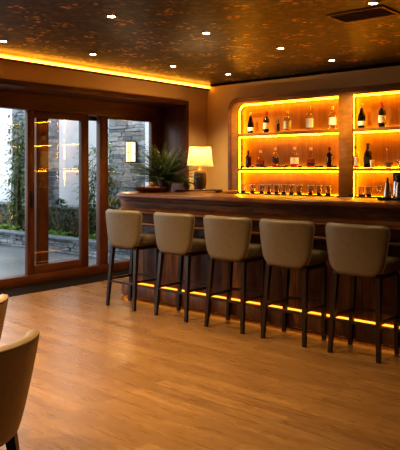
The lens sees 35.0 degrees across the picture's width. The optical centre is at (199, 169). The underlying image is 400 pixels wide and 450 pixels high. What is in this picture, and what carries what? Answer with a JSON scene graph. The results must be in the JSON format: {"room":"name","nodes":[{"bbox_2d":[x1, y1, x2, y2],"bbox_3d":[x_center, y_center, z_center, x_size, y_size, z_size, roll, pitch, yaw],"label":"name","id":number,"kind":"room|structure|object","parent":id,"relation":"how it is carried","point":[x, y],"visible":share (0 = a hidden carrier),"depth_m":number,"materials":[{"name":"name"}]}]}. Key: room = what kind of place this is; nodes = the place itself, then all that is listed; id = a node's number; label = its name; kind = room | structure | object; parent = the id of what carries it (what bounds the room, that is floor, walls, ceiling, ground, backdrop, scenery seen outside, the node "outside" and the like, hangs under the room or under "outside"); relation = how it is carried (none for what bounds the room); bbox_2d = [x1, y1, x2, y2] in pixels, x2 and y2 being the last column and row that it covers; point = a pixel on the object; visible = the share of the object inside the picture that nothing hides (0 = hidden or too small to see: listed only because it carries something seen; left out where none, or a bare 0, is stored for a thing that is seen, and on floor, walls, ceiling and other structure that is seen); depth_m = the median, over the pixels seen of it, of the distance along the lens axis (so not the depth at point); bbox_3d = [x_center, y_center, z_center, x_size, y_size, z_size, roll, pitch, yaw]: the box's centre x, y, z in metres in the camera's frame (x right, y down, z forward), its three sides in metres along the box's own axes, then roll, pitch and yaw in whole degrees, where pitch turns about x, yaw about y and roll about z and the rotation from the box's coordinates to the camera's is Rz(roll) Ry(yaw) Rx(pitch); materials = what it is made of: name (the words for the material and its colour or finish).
{"room":"bar","nodes":[
{"label":"bar","id":0,"kind":"room"},
{"bbox_2d":[0,53,206,188],"bbox_3d":[-3.292,0.090,5.777,0.650,2.640,9.600,0,0,41],"label":"wall","id":1,"kind":"structure","parent":0,"point":[197,98],"depth_m":7.95,"materials":[{"name":"paint"}]},
{"bbox_2d":[25,110,88,274],"bbox_3d":[-1.731,0.265,7.800,0.112,1.950,0.910,0,0,41],"label":"door","id":2,"kind":"structure","parent":1,"relation":"in","point":[31,268],"depth_m":7.73,"materials":[{"name":"wood"}]},
{"bbox_2d":[0,269,128,296],"bbox_3d":[-2.128,1.378,6.964,0.450,0.064,5.320,0,0,41],"label":"trim","id":3,"kind":"structure","parent":1,"relation":"attached to","point":[44,286],"depth_m":7.45,"materials":[{"name":"brown wood"}]},
{"bbox_2d":[35,116,95,264],"bbox_3d":[-1.631,0.265,8.108,0.060,1.950,1.121,0,0,41],"label":"window","id":4,"kind":"structure","parent":1,"relation":"in","point":[41,124],"depth_m":7.72,"materials":[{"name":"brown wood"}]},
{"bbox_2d":[0,78,188,288],"bbox_3d":[-2.175,0.195,7.005,0.625,2.310,5.440,0,0,41],"label":"trim","id":5,"kind":"structure","parent":1,"relation":"attached to","point":[173,115],"depth_m":8.07,"materials":[{"name":"brown wood"}]},
{"bbox_2d":[0,55,209,89],"bbox_3d":[-3.025,-1.177,5.543,0.060,0.045,9.598,0,0,41],"label":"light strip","id":6,"kind":"structure","parent":1,"relation":"attached to","point":[2,57],"depth_m":7.58,"materials":[{"name":"yellow plastic"}]},
{"bbox_2d":[96,116,159,264],"bbox_3d":[-0.962,0.265,8.725,0.080,1.950,1.132,0,0,41],"label":"window","id":7,"kind":"structure","parent":1,"relation":"in","point":[101,121],"depth_m":8.32,"materials":[{"name":"brown wood"}]},
{"bbox_2d":[0,277,399,449],"bbox_3d":[0.330,1.380,2.628,8.950,0.060,9.600,0,0,41],"label":"floor","id":8,"kind":"structure","parent":0,"point":[114,376],"depth_m":4.05,"materials":[{"name":"brown wood"}]},
{"bbox_2d":[0,294,8,338],"bbox_3d":[-1.264,0.981,2.965,0.695,0.738,0.588,0,0,-9],"label":"tub chair","id":9,"kind":"object","parent":8,"relation":"on","point":[3,297],"visible":1,"depth_m":3.03,"materials":[{"name":"beige leather"}]},
{"bbox_2d":[0,330,39,449],"bbox_3d":[-0.954,0.981,2.311,0.695,0.738,0.588,0,0,0],"label":"tub chair","id":10,"kind":"object","parent":8,"relation":"on","point":[17,358],"visible":1,"depth_m":2.26,"materials":[{"name":"beige leather"}]},
{"bbox_2d":[106,209,158,310],"bbox_3d":[-0.669,0.870,6.326,0.520,0.960,0.410,0,0,41],"label":"bar stool","id":11,"kind":"object","parent":8,"relation":"on","point":[123,226],"visible":0.97,"depth_m":6.20,"materials":[{"name":"beige leather"}]},
{"bbox_2d":[153,212,209,322],"bbox_3d":[-0.156,0.870,5.880,0.520,0.960,0.410,0,0,42],"label":"bar stool","id":12,"kind":"object","parent":8,"relation":"on","point":[174,232],"visible":0.93,"depth_m":5.74,"materials":[{"name":"beige leather"}]},
{"bbox_2d":[203,215,265,333],"bbox_3d":[0.308,0.870,5.476,0.520,0.960,0.410,0,0,40],"label":"bar stool","id":13,"kind":"object","parent":8,"relation":"on","point":[226,238],"visible":0.97,"depth_m":5.35,"materials":[{"name":"beige leather"}]},
{"bbox_2d":[117,189,399,347],"bbox_3d":[1.883,0.795,5.253,6.450,1.110,1.600,0,0,41],"label":"bar counter","id":14,"kind":"object","parent":8,"relation":"on","point":[320,211],"depth_m":5.46,"materials":[{"name":"brown wood"}]},
{"bbox_2d":[133,187,165,192],"bbox_3d":[-0.542,0.212,6.845,0.360,0.054,0.360,0,0,41],"label":"serving dish","id":15,"kind":"object","parent":14,"relation":"on","point":[139,189],"visible":0.96,"depth_m":6.72,"materials":[{"name":"brown wood"}]},
{"bbox_2d":[126,142,199,190],"bbox_3d":[-0.398,-0.042,7.159,0.830,0.563,0.799,0,0,9],"label":"potted fern","id":16,"kind":"object","parent":14,"relation":"on","point":[165,175],"visible":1,"depth_m":7.06,"materials":[{"name":"green plant"}]},
{"bbox_2d":[158,180,171,190],"bbox_3d":[-0.393,0.174,7.139,0.176,0.130,0.176,0,0,41],"label":"pot","id":17,"kind":"object","parent":16,"relation":"attached to","point":[161,183],"depth_m":7.08,"materials":[{"name":"ceramic"}]},
{"bbox_2d":[182,183,189,189],"bbox_3d":[-0.163,0.183,7.586,0.122,0.113,0.120,0,0,41],"label":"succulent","id":18,"kind":"object","parent":14,"relation":"on","point":[186,186],"visible":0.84,"depth_m":7.56,"materials":[{"name":"green plant"}]},
{"bbox_2d":[174,189,207,190],"bbox_3d":[-0.101,0.232,7.191,0.380,0.016,0.160,0,0,-9],"label":"serving board","id":19,"kind":"object","parent":14,"relation":"on","point":[191,189],"visible":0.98,"depth_m":7.12,"materials":[{"name":"brown wood"}]},
{"bbox_2d":[187,146,212,189],"bbox_3d":[0.000,-0.018,7.553,0.320,0.516,0.320,0,0,41],"label":"table lamp","id":20,"kind":"object","parent":14,"relation":"on","point":[202,155],"visible":0.91,"depth_m":7.46,"materials":[{"name":"fabric"}]},
{"bbox_2d":[203,189,222,190],"bbox_3d":[0.150,0.232,7.368,0.223,0.016,0.300,0,0,1],"label":"folder","id":21,"kind":"object","parent":14,"relation":"on","point":[203,189],"visible":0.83,"depth_m":7.27,"materials":[{"name":"brown leather"}]},
{"bbox_2d":[117,189,399,209],"bbox_3d":[1.883,0.264,5.253,6.450,0.048,1.600,0,0,41],"label":"countertop","id":22,"kind":"structure","parent":14,"relation":"on","point":[233,196],"depth_m":5.53,"materials":[{"name":"brown wood"}]},
{"bbox_2d":[377,197,399,200],"bbox_3d":[1.601,0.232,5.028,0.340,0.016,0.180,0,0,33],"label":"tray","id":23,"kind":"object","parent":14,"relation":"on","point":[382,198],"visible":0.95,"depth_m":5.00,"materials":[{"name":"paint"}]},
{"bbox_2d":[384,178,391,197],"bbox_3d":[1.496,0.146,5.059,0.062,0.170,0.061,0,0,41],"label":"cocktail shaker","id":24,"kind":"object","parent":23,"relation":"on","point":[387,191],"visible":0.9,"depth_m":5.04,"materials":[{"name":"metal"}]},
{"bbox_2d":[393,172,399,197],"bbox_3d":[1.586,0.125,5.094,0.076,0.212,0.075,0,0,41],"label":"cocktail shaker","id":25,"kind":"object","parent":23,"relation":"on","point":[394,173],"visible":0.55,"depth_m":5.07,"materials":[{"name":"metal"}]},
{"bbox_2d":[259,218,327,347],"bbox_3d":[0.758,0.870,5.085,0.520,0.960,0.410,0,0,41],"label":"bar stool","id":26,"kind":"object","parent":8,"relation":"on","point":[286,244],"visible":1,"depth_m":4.97,"materials":[{"name":"beige leather"}]},
{"bbox_2d":[255,194,362,197],"bbox_3d":[1.707,0.833,7.447,3.595,1.035,0.490,0,0,41],"label":"bar cabinet","id":27,"kind":"object","parent":8,"relation":"on","point":[255,194],"visible":0.02,"depth_m":7.54,"materials":[{"name":"brown wood"}]},
{"bbox_2d":[239,193,335,195],"bbox_3d":[1.059,0.306,8.031,1.410,0.016,0.148,0,0,41],"label":"bar mat","id":28,"kind":"object","parent":27,"relation":"on","point":[239,193],"visible":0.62,"depth_m":7.90,"materials":[{"name":"black rubber"}]},
{"bbox_2d":[228,83,399,196],"bbox_3d":[1.783,-0.326,7.544,3.507,1.282,0.243,0,0,41],"label":"shelving","id":29,"kind":"object","parent":27,"relation":"on","point":[345,179],"visible":0.91,"depth_m":7.91,"materials":[{"name":"brown wood"}]},
{"bbox_2d":[245,150,250,167],"bbox_3d":[0.646,-0.143,8.495,0.080,0.235,0.079,0,0,41],"label":"bottle","id":30,"kind":"object","parent":29,"relation":"on","point":[247,157],"visible":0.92,"depth_m":8.46,"materials":[{"name":"brown glass"}]},
{"bbox_2d":[247,112,253,132],"bbox_3d":[0.677,-0.629,8.468,0.085,0.276,0.085,0,0,41],"label":"champagne bottle","id":31,"kind":"object","parent":29,"relation":"on","point":[250,128],"visible":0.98,"depth_m":8.44,"materials":[{"name":"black glass"}]},
{"bbox_2d":[256,150,264,167],"bbox_3d":[0.798,-0.143,8.363,0.109,0.235,0.109,0,0,41],"label":"bottle","id":32,"kind":"object","parent":29,"relation":"on","point":[260,163],"visible":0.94,"depth_m":8.33,"materials":[{"name":"clear glass"}]},
{"bbox_2d":[263,111,268,131],"bbox_3d":[0.869,-0.629,8.301,0.081,0.276,0.081,0,0,41],"label":"wine bottle","id":33,"kind":"object","parent":29,"relation":"on","point":[266,119],"visible":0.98,"depth_m":8.27,"materials":[{"name":"black glass"}]},
{"bbox_2d":[272,147,278,167],"bbox_3d":[0.977,-0.159,8.207,0.087,0.265,0.087,0,0,41],"label":"bottle","id":34,"kind":"object","parent":29,"relation":"on","point":[275,160],"visible":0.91,"depth_m":8.18,"materials":[{"name":"clear glass"}]},
{"bbox_2d":[277,119,279,131],"bbox_3d":[1.016,-0.576,8.226,0.036,0.170,0.036,0,0,41],"label":"slim bottle","id":35,"kind":"object","parent":29,"relation":"on","point":[278,123],"visible":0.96,"depth_m":8.21,"materials":[{"name":"black glass"}]},
{"bbox_2d":[284,110,290,130],"bbox_3d":[1.116,-0.626,8.086,0.093,0.270,0.093,0,0,41],"label":"bottle","id":36,"kind":"object","parent":29,"relation":"on","point":[287,124],"visible":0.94,"depth_m":8.06,"materials":[{"name":"clear glass"}]},
{"bbox_2d":[290,147,298,167],"bbox_3d":[1.195,-0.159,8.018,0.102,0.265,0.102,0,0,41],"label":"bottle","id":37,"kind":"object","parent":29,"relation":"on","point":[294,160],"visible":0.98,"depth_m":7.98,"materials":[{"name":"clear glass"}]},
{"bbox_2d":[306,106,312,129],"bbox_3d":[1.360,-0.641,7.874,0.091,0.300,0.091,0,0,41],"label":"bottle","id":38,"kind":"object","parent":29,"relation":"on","point":[309,121],"visible":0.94,"depth_m":7.84,"materials":[{"name":"clear glass"}]},
{"bbox_2d":[307,147,314,167],"bbox_3d":[1.375,-0.153,7.861,0.105,0.255,0.105,0,0,41],"label":"bottle","id":39,"kind":"object","parent":29,"relation":"on","point":[310,162],"visible":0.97,"depth_m":7.83,"materials":[{"name":"clear glass"}]},
{"bbox_2d":[326,147,332,167],"bbox_3d":[1.571,-0.151,7.691,0.084,0.250,0.083,0,0,41],"label":"bottle","id":40,"kind":"object","parent":29,"relation":"on","point":[329,156],"visible":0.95,"depth_m":7.66,"materials":[{"name":"brown glass"}]},
{"bbox_2d":[329,106,335,128],"bbox_3d":[1.602,-0.631,7.664,0.089,0.280,0.089,0,0,41],"label":"bottle","id":41,"kind":"object","parent":29,"relation":"on","point":[332,119],"visible":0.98,"depth_m":7.63,"materials":[{"name":"clear glass"}]},
{"bbox_2d":[354,146,358,167],"bbox_3d":[1.827,-0.156,7.468,0.085,0.260,0.085,0,0,41],"label":"bottle","id":42,"kind":"object","parent":29,"relation":"on","point":[356,158],"visible":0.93,"depth_m":7.43,"materials":[{"name":"clear glass"}]},
{"bbox_2d":[358,103,365,127],"bbox_3d":[1.889,-0.634,7.414,0.089,0.286,0.089,0,0,41],"label":"wine bottle","id":43,"kind":"object","parent":29,"relation":"on","point":[361,116],"visible":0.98,"depth_m":7.38,"materials":[{"name":"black glass"}]},
{"bbox_2d":[364,143,371,167],"bbox_3d":[1.947,-0.169,7.364,0.091,0.286,0.091,0,0,41],"label":"wine bottle","id":44,"kind":"object","parent":29,"relation":"on","point":[367,153],"visible":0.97,"depth_m":7.33,"materials":[{"name":"black glass"}]},
{"bbox_2d":[370,160,373,167],"bbox_3d":[1.975,-0.071,7.280,0.052,0.090,0.052,0,0,41],"label":"cup","id":45,"kind":"object","parent":29,"relation":"on","point":[371,161],"visible":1,"depth_m":7.26,"materials":[{"name":"clear glass"}]},
{"bbox_2d":[378,102,385,126],"bbox_3d":[2.080,-0.634,7.248,0.083,0.286,0.083,0,0,41],"label":"wine bottle","id":46,"kind":"object","parent":29,"relation":"on","point":[381,114],"visible":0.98,"depth_m":7.22,"materials":[{"name":"black glass"}]},
{"bbox_2d":[383,149,393,167],"bbox_3d":[2.135,-0.138,7.181,0.124,0.223,0.124,0,0,41],"label":"mixing bowl","id":47,"kind":"object","parent":29,"relation":"on","point":[387,164],"visible":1,"depth_m":7.15,"materials":[{"name":"beige ceramic"}]},
{"bbox_2d":[336,195,381,197],"bbox_3d":[2.183,0.306,7.054,1.410,0.016,0.148,0,0,41],"label":"bar mat","id":48,"kind":"object","parent":27,"relation":"on","point":[336,195],"visible":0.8,"depth_m":7.25,"materials":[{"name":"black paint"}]},
{"bbox_2d":[366,186,372,195],"bbox_3d":[1.943,0.244,7.281,0.077,0.117,0.077,0,0,41],"label":"tumbler","id":49,"kind":"object","parent":48,"relation":"on","point":[366,186],"visible":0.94,"depth_m":7.26,"materials":[{"name":"clear glass"}]},
{"bbox_2d":[325,222,399,363],"bbox_3d":[1.216,0.870,4.687,0.520,0.960,0.410,0,0,42],"label":"bar stool","id":50,"kind":"object","parent":8,"relation":"on","point":[354,250],"visible":1,"depth_m":4.57,"materials":[{"name":"beige leather"}]},
{"bbox_2d":[0,0,399,84],"bbox_3d":[0.137,-1.290,2.863,9.550,0.120,9.700,0,0,41],"label":"ceiling","id":51,"kind":"structure","parent":0,"point":[146,37],"depth_m":5.84,"materials":[{"name":"paint"}]},
{"bbox_2d":[105,15,117,17],"bbox_3d":[-0.709,-1.226,5.068,0.100,0.007,0.100,0,0,41],"label":"recessed light","id":52,"kind":"object","parent":51,"relation":"in","point":[106,16],"visible":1,"depth_m":5.06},
{"bbox_2d":[326,5,399,23],"bbox_3d":[1.288,-1.221,5.002,0.480,0.019,0.320,0,0,41],"label":"ceiling vent","id":53,"kind":"object","parent":51,"relation":"in","point":[381,11],"visible":1,"depth_m":4.98,"materials":[{"name":"black metal"}]},
{"bbox_2d":[366,1,379,5],"bbox_3d":[1.276,-1.226,4.668,0.100,0.007,0.100,0,0,41],"label":"recessed light","id":54,"kind":"object","parent":51,"relation":"in","point":[372,3],"visible":1,"depth_m":4.67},
{"bbox_2d":[207,66,399,189],"bbox_3d":[3.292,0.090,6.493,9.550,2.640,0.120,0,0,41],"label":"wall","id":55,"kind":"structure","parent":0,"point":[219,98],"depth_m":8.73,"materials":[{"name":"paint"}]},
{"bbox_2d":[210,62,399,86],"bbox_3d":[3.501,-1.214,6.207,8.860,0.029,0.034,0,0,41],"label":"trim","id":56,"kind":"structure","parent":55,"relation":"attached to","point":[391,64],"depth_m":8.02,"materials":[{"name":"brown wood"}]},
{"label":"outside","id":57,"kind":"structure","parent":0,"visible":0},
{"bbox_2d":[0,201,118,234],"bbox_3d":[-3.341,0.959,12.656,8.350,0.578,0.240,0,0,41],"label":"wall","id":58,"kind":"structure","parent":57,"point":[74,208],"depth_m":12.02,"materials":[{"name":"stone"}]},
{"bbox_2d":[12,109,58,204],"bbox_3d":[-3.283,-0.490,12.579,1.456,2.316,0.120,0,0,41],"label":"stone pier","id":59,"kind":"structure","parent":58,"relation":"on","point":[53,124],"depth_m":12.15,"materials":[{"name":"grey stone"}]},
{"bbox_2d":[108,119,144,207],"bbox_3d":[-1.264,-0.490,10.824,0.826,2.316,0.120,0,0,41],"label":"stone pier","id":60,"kind":"structure","parent":58,"relation":"on","point":[120,131],"depth_m":10.79,"materials":[{"name":"grey stone"}]},
{"bbox_2d":[125,141,136,162],"bbox_3d":[-1.146,-0.300,10.535,0.142,0.360,0.142,0,0,41],"label":"wall lantern","id":61,"kind":"object","parent":60,"relation":"attached to","point":[130,146],"visible":0.94,"depth_m":10.50,"materials":[{"name":"glass"}]},
{"bbox_2d":[126,142,134,161],"bbox_3d":[-1.152,-0.300,10.527,0.120,0.320,0.098,0,0,41],"label":"diffuser","id":62,"kind":"object","parent":61,"relation":"attached to","point":[130,146],"depth_m":10.48,"materials":[{"name":"white glass"}]},
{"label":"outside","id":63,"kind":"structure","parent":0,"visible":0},
{"bbox_2d":[0,108,148,205],"bbox_3d":[-3.264,-0.250,14.232,10.400,3.400,0.200,0,0,41],"label":"wall","id":64,"kind":"structure","parent":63,"point":[68,131],"depth_m":13.76,"materials":[{"name":"white paint"}]},
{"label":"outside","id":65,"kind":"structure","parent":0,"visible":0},
{"bbox_2d":[0,244,115,277],"bbox_3d":[-7.456,1.410,9.409,10.400,0.080,8.420,0,0,41],"label":"patio","id":66,"kind":"structure","parent":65,"point":[12,258],"depth_m":9.71,"materials":[{"name":"grey concrete"}]},
{"bbox_2d":[0,229,129,260],"bbox_3d":[-3.951,1.234,11.955,8.350,0.268,0.200,0,0,41],"label":"wall","id":67,"kind":"structure","parent":66,"relation":"on","point":[56,243],"depth_m":10.44,"materials":[{"name":"stone"}]},
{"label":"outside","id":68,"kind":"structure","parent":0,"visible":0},
{"bbox_3d":[-4.406,1.315,12.926,10.390,0.270,0.830,0,0,41],"label":"soil bed","id":69,"kind":"object","parent":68,"visible":0},
{"bbox_2d":[0,223,10,228],"bbox_3d":[-3.743,1.098,12.061,0.351,0.164,0.421,0,0,41],"label":"leafy plant","id":70,"kind":"object","parent":69,"relation":"on","point":[3,226],"visible":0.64,"depth_m":12.04,"materials":[{"name":"green plant"}]},
{"bbox_2d":[0,204,14,229],"bbox_3d":[-3.820,0.930,12.474,0.532,0.548,0.559,0,0,-6],"label":"shrub","id":71,"kind":"object","parent":69,"relation":"on","point":[1,219],"visible":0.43,"depth_m":12.43,"materials":[{"name":"green plant"}]},
{"bbox_2d":[0,115,24,228],"bbox_3d":[-3.470,0.067,12.115,1.023,2.226,0.741,0,0,41],"label":"bamboo plant","id":72,"kind":"object","parent":69,"relation":"on","point":[17,204],"visible":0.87,"depth_m":12.05,"materials":[{"name":"green plant"}]},
{"bbox_2d":[6,224,22,230],"bbox_3d":[-3.490,1.093,11.837,0.370,0.174,0.374,0,0,-18],"label":"leafy plant","id":73,"kind":"object","parent":69,"relation":"on","point":[13,227],"visible":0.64,"depth_m":11.83,"materials":[{"name":"green plant"}]},
{"bbox_2d":[14,210,24,230],"bbox_3d":[-3.289,0.959,12.002,0.535,0.454,0.450,0,0,41],"label":"shrub","id":74,"kind":"object","parent":69,"relation":"on","point":[24,210],"visible":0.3,"depth_m":11.97,"materials":[{"name":"green plant"}]},
{"bbox_2d":[19,152,53,222],"bbox_3d":[-3.150,0.355,11.900,0.666,1.650,0.727,0,0,27],"label":"bamboo plant","id":75,"kind":"object","parent":69,"relation":"on","point":[53,152],"visible":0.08,"depth_m":11.85,"materials":[{"name":"green plant"}]},
{"bbox_2d":[48,210,56,229],"bbox_3d":[-2.837,0.936,11.591,0.525,0.504,0.430,0,0,5],"label":"shrub","id":76,"kind":"object","parent":69,"relation":"on","point":[48,210],"visible":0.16,"depth_m":11.54,"materials":[{"name":"green plant"}]},
{"bbox_2d":[52,230,60,234],"bbox_3d":[-2.490,1.099,10.976,0.320,0.161,0.403,0,0,-21],"label":"leafy plant","id":77,"kind":"object","parent":69,"relation":"on","point":[58,232],"visible":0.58,"depth_m":10.96,"materials":[{"name":"green plant"}]},
{"bbox_2d":[48,198,74,231],"bbox_3d":[-2.484,0.849,11.295,0.734,0.703,0.609,0,0,41],"label":"shrub","id":78,"kind":"object","parent":69,"relation":"on","point":[59,200],"visible":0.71,"depth_m":11.31,"materials":[{"name":"green plant"}]},
{"bbox_2d":[60,231,74,236],"bbox_3d":[-2.293,1.108,10.830,0.322,0.144,0.334,0,0,41],"label":"leafy plant","id":79,"kind":"object","parent":69,"relation":"on","point":[64,233],"visible":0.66,"depth_m":10.81,"materials":[{"name":"green plant"}]},
{"bbox_2d":[59,211,78,236],"bbox_3d":[-2.251,0.954,11.079,0.580,0.479,0.487,0,0,21],"label":"shrub","id":80,"kind":"object","parent":69,"relation":"on","point":[69,221],"visible":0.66,"depth_m":11.04,"materials":[{"name":"green plant"}]},
{"bbox_2d":[72,145,95,235],"bbox_3d":[-1.825,0.376,10.547,0.959,1.608,0.536,0,0,41],"label":"bamboo plant","id":81,"kind":"object","parent":69,"relation":"on","point":[92,196],"visible":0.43,"depth_m":10.52,"materials":[{"name":"green plant"}]},
{"bbox_2d":[89,234,95,238],"bbox_3d":[-1.733,1.101,10.351,0.383,0.157,0.380,0,0,-13],"label":"leafy plant","id":82,"kind":"object","parent":69,"relation":"on","point":[91,236],"visible":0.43,"depth_m":10.29,"materials":[{"name":"green plant"}]},
{"bbox_2d":[92,141,123,230],"bbox_3d":[-1.514,0.337,10.394,0.606,1.686,0.549,0,0,16],"label":"bamboo plant","id":83,"kind":"object","parent":69,"relation":"on","point":[110,180],"visible":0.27,"depth_m":10.37,"materials":[{"name":"green plant"}]},
{"bbox_2d":[108,196,120,209],"bbox_3d":[-1.307,0.810,10.194,0.751,0.821,0.539,0,0,41],"label":"bamboo plant","id":84,"kind":"object","parent":69,"relation":"on","point":[111,201],"visible":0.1,"depth_m":10.22,"materials":[{"name":"green plant"}]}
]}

